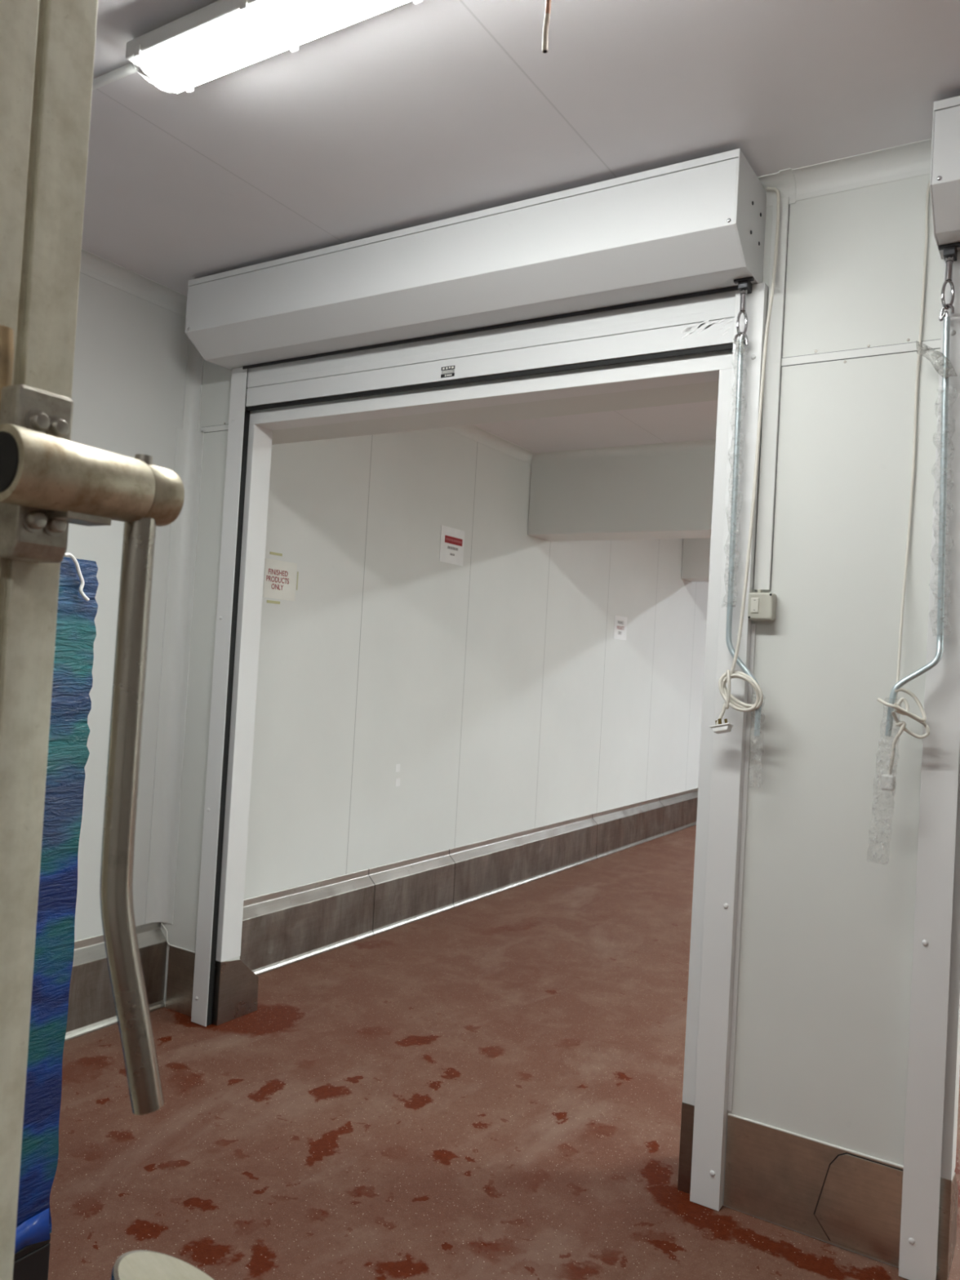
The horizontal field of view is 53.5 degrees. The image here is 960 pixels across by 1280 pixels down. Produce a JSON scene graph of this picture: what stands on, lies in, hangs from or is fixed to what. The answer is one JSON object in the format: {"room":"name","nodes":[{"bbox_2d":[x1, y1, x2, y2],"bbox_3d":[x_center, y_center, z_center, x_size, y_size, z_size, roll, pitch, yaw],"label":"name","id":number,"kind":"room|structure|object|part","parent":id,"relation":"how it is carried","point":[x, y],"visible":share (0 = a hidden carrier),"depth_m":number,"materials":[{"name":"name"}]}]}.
{"room":"processing plant","nodes":[
{"label":"processing plant","id":0,"kind":"room"},
{"bbox_2d":[65,272,708,941],"bbox_3d":[0.738,0.246,7.353,0.100,2.936,18.200,2,-2,32],"label":"wall","id":1,"kind":"structure","parent":0,"point":[502,691],"depth_m":5.37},
{"bbox_2d":[144,337,204,924],"bbox_3d":[-1.256,-0.093,3.969,0.078,2.541,0.078,2,-2,32],"label":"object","id":2,"kind":"structure","parent":1,"relation":"attached to","point":[166,808],"depth_m":3.98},
{"bbox_2d":[262,551,298,604],"bbox_3d":[-0.943,-0.289,4.527,0.003,0.240,0.224,2,-2,32],"label":"notice","id":3,"kind":"object","parent":1,"relation":"attached to","point":[280,576],"visible":1,"depth_m":4.52,"materials":[{"name":"white paper"}]},
{"bbox_2d":[80,248,535,464],"bbox_3d":[-0.972,-1.360,4.355,0.062,0.062,11.151,2,-2,32],"label":"trim","id":4,"kind":"structure","parent":1,"relation":"attached to","point":[92,265],"depth_m":3.84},
{"bbox_2d":[64,787,697,1041],"bbox_3d":[0.735,1.541,7.279,0.064,0.347,18.200,2,-2,32],"label":"baseboard","id":5,"kind":"structure","parent":1,"relation":"attached to","point":[283,927],"depth_m":5.22,"materials":[{"name":"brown metal"}]},
{"bbox_2d":[395,764,399,772],"bbox_3d":[-0.462,0.721,5.367,0.001,0.044,0.040,2,-2,32],"label":"scrap","id":6,"kind":"object","parent":1,"relation":"attached to","point":[397,766],"visible":1,"depth_m":5.37,"materials":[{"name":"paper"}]},
{"bbox_2d":[395,777,399,786],"bbox_3d":[-0.463,0.803,5.372,0.001,0.044,0.040,2,-2,32],"label":"scrap","id":7,"kind":"object","parent":1,"relation":"attached to","point":[397,780],"visible":1,"depth_m":5.37,"materials":[{"name":"paper"}]},
{"bbox_2d":[439,524,464,565],"bbox_3d":[-0.167,-0.568,5.752,0.003,0.215,0.255,2,-2,32],"label":"notice","id":8,"kind":"object","parent":1,"relation":"attached to","point":[452,540],"visible":1,"depth_m":5.75,"materials":[{"name":"paper"}]},
{"bbox_2d":[613,615,627,639],"bbox_3d":[1.168,-0.100,7.921,0.003,0.193,0.260,2,-2,32],"label":"notice","id":9,"kind":"object","parent":1,"relation":"attached to","point":[620,622],"visible":1,"depth_m":7.92,"materials":[{"name":"paper"}]},
{"bbox_2d":[48,825,959,1279],"bbox_3d":[3.407,1.886,5.597,6.600,0.120,18.400,2,-2,32],"label":"floor","id":10,"kind":"structure","parent":0,"point":[490,1087],"depth_m":3.10,"materials":[{"name":"red concrete"}]},
{"bbox_2d":[12,1233,50,1279],"bbox_3d":[-1.643,1.385,1.890,0.807,0.138,1.205,2,-2,32],"label":"pallet","id":11,"kind":"object","parent":10,"relation":"on","point":[31,1262],"visible":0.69,"depth_m":2.15,"materials":[{"name":"black plastic"}]},
{"bbox_2d":[13,552,98,1254],"bbox_3d":[-1.590,0.561,1.905,0.834,1.598,1.226,2,-2,32],"label":"stack","id":12,"kind":"object","parent":11,"relation":"on","point":[68,754],"visible":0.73,"depth_m":2.16,"materials":[{"name":"blue plastic"}]},
{"bbox_2d":[0,0,184,1279],"bbox_3d":[-0.469,0.026,0.867,0.226,2.936,0.343,2,-2,32],"label":"metal rack","id":13,"kind":"object","parent":10,"relation":"on","point":[49,481],"visible":1,"depth_m":0.92,"materials":[{"name":"silver metal"}]},
{"bbox_3d":[-0.539,0.022,0.863,0.110,2.936,0.263,2,-2,32],"label":"post","id":14,"kind":"part","parent":13,"relation":"part of","materials":[{"name":"metal"}]},
{"bbox_3d":[-0.332,0.170,0.939,0.074,0.585,0.031,3,-1,-11],"label":"lever","id":15,"kind":"part","parent":13,"relation":"part of","materials":[{"name":"metal"}]},
{"bbox_2d":[111,1249,214,1279],"bbox_3d":[-0.317,1.061,0.940,0.140,0.890,0.140,2,-2,32],"label":"bollard","id":16,"kind":"object","parent":10,"relation":"on","point":[140,1264],"visible":1,"depth_m":0.97,"materials":[{"name":"beige plastic"}]},
{"bbox_2d":[81,0,959,453],"bbox_3d":[3.579,-1.164,5.668,6.600,0.120,18.400,2,-2,32],"label":"ceiling","id":17,"kind":"structure","parent":0,"point":[408,114],"depth_m":2.50,"materials":[{"name":"white paint"}]},
{"bbox_2d":[92,0,422,93],"bbox_3d":[-0.672,-1.379,2.238,2.690,0.089,0.164,2,-2,32],"label":"light","id":18,"kind":"object","parent":17,"relation":"attached to","point":[219,38],"visible":0.99,"depth_m":2.12,"materials":[{"name":"white plastic"}]},
{"bbox_2d":[542,0,551,53],"bbox_3d":[0.117,-1.161,1.505,0.014,0.471,0.009,2,-2,32],"label":"copper pipe","id":19,"kind":"object","parent":17,"relation":"hanging from","point":[548,5],"visible":1,"depth_m":1.50,"materials":[{"name":"metal"}]},
{"bbox_2d":[527,451,715,541],"bbox_3d":[3.139,-0.871,4.982,6.398,0.546,0.337,2,-2,32],"label":"ceiling beam","id":20,"kind":"structure","parent":17,"relation":"attached to","point":[668,496],"depth_m":6.17,"materials":[{"name":"white paint"}]},
{"bbox_2d":[680,537,711,581],"bbox_3d":[4.722,-0.731,7.527,6.398,0.529,0.299,2,-2,32],"label":"ceiling beam","id":21,"kind":"structure","parent":17,"relation":"attached to","point":[695,551],"depth_m":9.02,"materials":[{"name":"white paint"}]},
{"bbox_2d":[779,168,795,204],"bbox_3d":[0.877,-1.291,2.716,0.032,0.069,0.070,2,-2,32],"label":"end cap","id":22,"kind":"object","parent":17,"relation":"attached to","point":[788,180],"visible":1,"depth_m":2.73,"materials":[{"name":"white plastic"}]},
{"bbox_2d":[160,173,944,1267],"bbox_3d":[1.519,0.175,2.459,6.400,2.936,0.316,2,-2,32],"label":"wall","id":23,"kind":"structure","parent":0,"point":[827,929],"depth_m":2.62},
{"bbox_2d":[165,945,195,1016],"bbox_3d":[-1.211,1.397,3.897,0.196,0.257,0.004,2,-2,32],"label":"baseboard","id":24,"kind":"structure","parent":23,"relation":"attached to","point":[180,973],"depth_m":3.90,"materials":[{"name":"silver metal"}]},
{"bbox_2d":[185,148,768,1211],"bbox_3d":[-0.219,0.104,3.199,2.194,2.915,0.269,2,-2,32],"label":"roller shutter","id":25,"kind":"object","parent":23,"relation":"attached to","point":[664,262],"visible":0.99,"depth_m":2.97,"materials":[{"name":"metal"}]},
{"bbox_3d":[-1.036,0.214,3.834,0.086,2.632,0.038,2,-2,32],"label":"guide rail","id":26,"kind":"part","parent":25,"relation":"part of","materials":[{"name":"white metal"}]},
{"bbox_2d":[442,366,453,376],"bbox_3d":[-0.112,-0.932,3.310,0.047,0.032,0.001,2,-2,32],"label":"print","id":27,"kind":"object","parent":25,"relation":"attached to","point":[446,371],"depth_m":3.31,"materials":[{"name":"white paper"}]},
{"bbox_3d":[-0.148,-1.340,3.241,2.155,0.022,0.267,2,-2,32],"label":"lid","id":28,"kind":"part","parent":25,"relation":"part of","materials":[{"name":"white metal"}]},
{"bbox_2d":[247,290,735,381],"bbox_3d":[-0.088,-1.028,3.315,2.023,0.078,0.012,2,-2,32],"label":"curtain","id":29,"kind":"object","parent":25,"relation":"hanging from","point":[700,307],"depth_m":3.18,"materials":[{"name":"white metal"}]},
{"bbox_3d":[0.722,0.288,2.737,0.096,2.632,0.038,2,-2,32],"label":"guide rail","id":30,"kind":"part","parent":25,"relation":"part of","materials":[{"name":"white metal"}]},
{"bbox_2d":[725,332,761,736],"bbox_3d":[0.752,-0.237,2.678,0.150,1.290,0.046,2,-2,32],"label":"rod","id":31,"kind":"object","parent":25,"relation":"hanging from","point":[743,340],"visible":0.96,"depth_m":2.71,"materials":[{"name":"silver metal"}]},
{"bbox_2d":[709,186,780,733],"bbox_3d":[0.773,-0.524,2.691,0.142,1.586,0.115,2,-2,32],"label":"pull cord","id":32,"kind":"object","parent":31,"relation":"hanging from","point":[719,728],"visible":1,"depth_m":2.67,"materials":[{"name":"white plastic"}]},
{"bbox_2d":[160,922,903,1168],"bbox_3d":[-0.122,1.268,3.224,2.882,0.095,0.010,2,-2,32],"label":"trim","id":33,"kind":"structure","parent":23,"relation":"attached to","point":[162,925],"depth_m":2.59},
{"bbox_2d":[223,338,910,424],"bbox_3d":[0.047,-0.832,3.246,2.608,0.048,0.002,2,-2,32],"label":"trim","id":34,"kind":"structure","parent":23,"relation":"attached to","point":[908,340],"depth_m":2.63,"materials":[{"name":"metal"}]},
{"bbox_2d":[200,339,941,432],"bbox_3d":[0.071,-0.830,3.231,2.933,0.022,0.003,2,-2,32],"label":"trim","id":35,"kind":"structure","parent":23,"relation":"attached to","point":[935,344],"depth_m":2.63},
{"bbox_2d":[201,204,941,591],"bbox_3d":[0.019,-0.737,3.259,2.822,1.126,0.002,2,-2,32],"label":"trim","id":36,"kind":"structure","parent":23,"relation":"attached to","point":[789,204],"depth_m":2.73,"materials":[{"name":"metal"}]},
{"bbox_2d":[211,959,958,1279],"bbox_3d":[0.116,1.453,3.198,2.655,0.262,0.220,2,-2,32],"label":"baseboard","id":37,"kind":"object","parent":23,"relation":"attached to","point":[235,996],"visible":0.73,"depth_m":2.77,"materials":[{"name":"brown metal"}]},
{"bbox_2d":[215,352,959,1180],"bbox_3d":[0.985,0.265,2.658,4.620,2.203,0.105,2,-2,32],"label":"trim","id":38,"kind":"structure","parent":23,"relation":"attached to","point":[716,367],"depth_m":3.24,"materials":[{"name":"white metal"}]},
{"bbox_2d":[530,138,931,464],"bbox_3d":[2.273,-1.195,3.575,6.400,0.062,2.994,2,-2,32],"label":"trim","id":39,"kind":"structure","parent":23,"relation":"attached to","point":[910,160],"depth_m":2.68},
{"bbox_2d":[747,589,776,621],"bbox_3d":[0.801,-0.100,2.706,0.070,0.088,0.051,2,-2,32],"label":"wall switch","id":40,"kind":"object","parent":23,"relation":"attached to","point":[762,606],"visible":1,"depth_m":2.69,"materials":[{"name":"plastic"}]},
{"bbox_2d":[753,196,789,590],"bbox_3d":[0.839,-0.709,2.741,0.045,1.134,0.010,2,-2,32],"label":"conduit","id":41,"kind":"object","parent":23,"relation":"attached to","point":[766,488],"visible":1,"depth_m":2.73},
{"bbox_2d":[723,1115,902,1266],"bbox_3d":[0.894,1.483,2.580,0.465,0.253,0.008,2,-2,32],"label":"baseboard","id":42,"kind":"structure","parent":23,"relation":"attached to","point":[773,1175],"depth_m":2.57,"materials":[{"name":"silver metal"}]},
{"bbox_2d":[813,1152,902,1265],"bbox_3d":[0.997,1.487,2.515,0.220,0.242,0.001,2,-2,32],"label":"cable","id":43,"kind":"object","parent":23,"relation":"attached to","point":[833,1160],"depth_m":2.55,"materials":[{"name":"metal"}]},
{"bbox_2d":[898,95,959,1279],"bbox_3d":[2.007,0.196,1.809,2.180,2.915,0.269,2,-2,32],"label":"roller shutter","id":44,"kind":"object","parent":23,"relation":"attached to","point":[918,1242],"visible":0.93,"depth_m":2.42,"materials":[{"name":"metal"}]},
{"bbox_2d":[884,303,954,736],"bbox_3d":[1.114,-0.147,2.432,0.176,1.440,0.051,3,-1,14],"label":"rod","id":45,"kind":"object","parent":44,"relation":"hanging from","point":[944,316],"visible":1,"depth_m":2.42,"materials":[{"name":"silver metal"}]},
{"bbox_2d":[877,180,929,791],"bbox_3d":[1.133,-0.443,2.450,0.158,1.661,0.107,5,-2,-44],"label":"coiled cable","id":46,"kind":"object","parent":45,"relation":"hanging from","point":[887,780],"visible":0.98,"depth_m":2.49,"materials":[{"name":"white plastic"}]},
{"bbox_3d":[2.083,-1.247,1.848,2.154,0.022,0.267,2,-2,32],"label":"lid","id":47,"kind":"part","parent":44,"relation":"part of","materials":[{"name":"white metal"}]}
]}

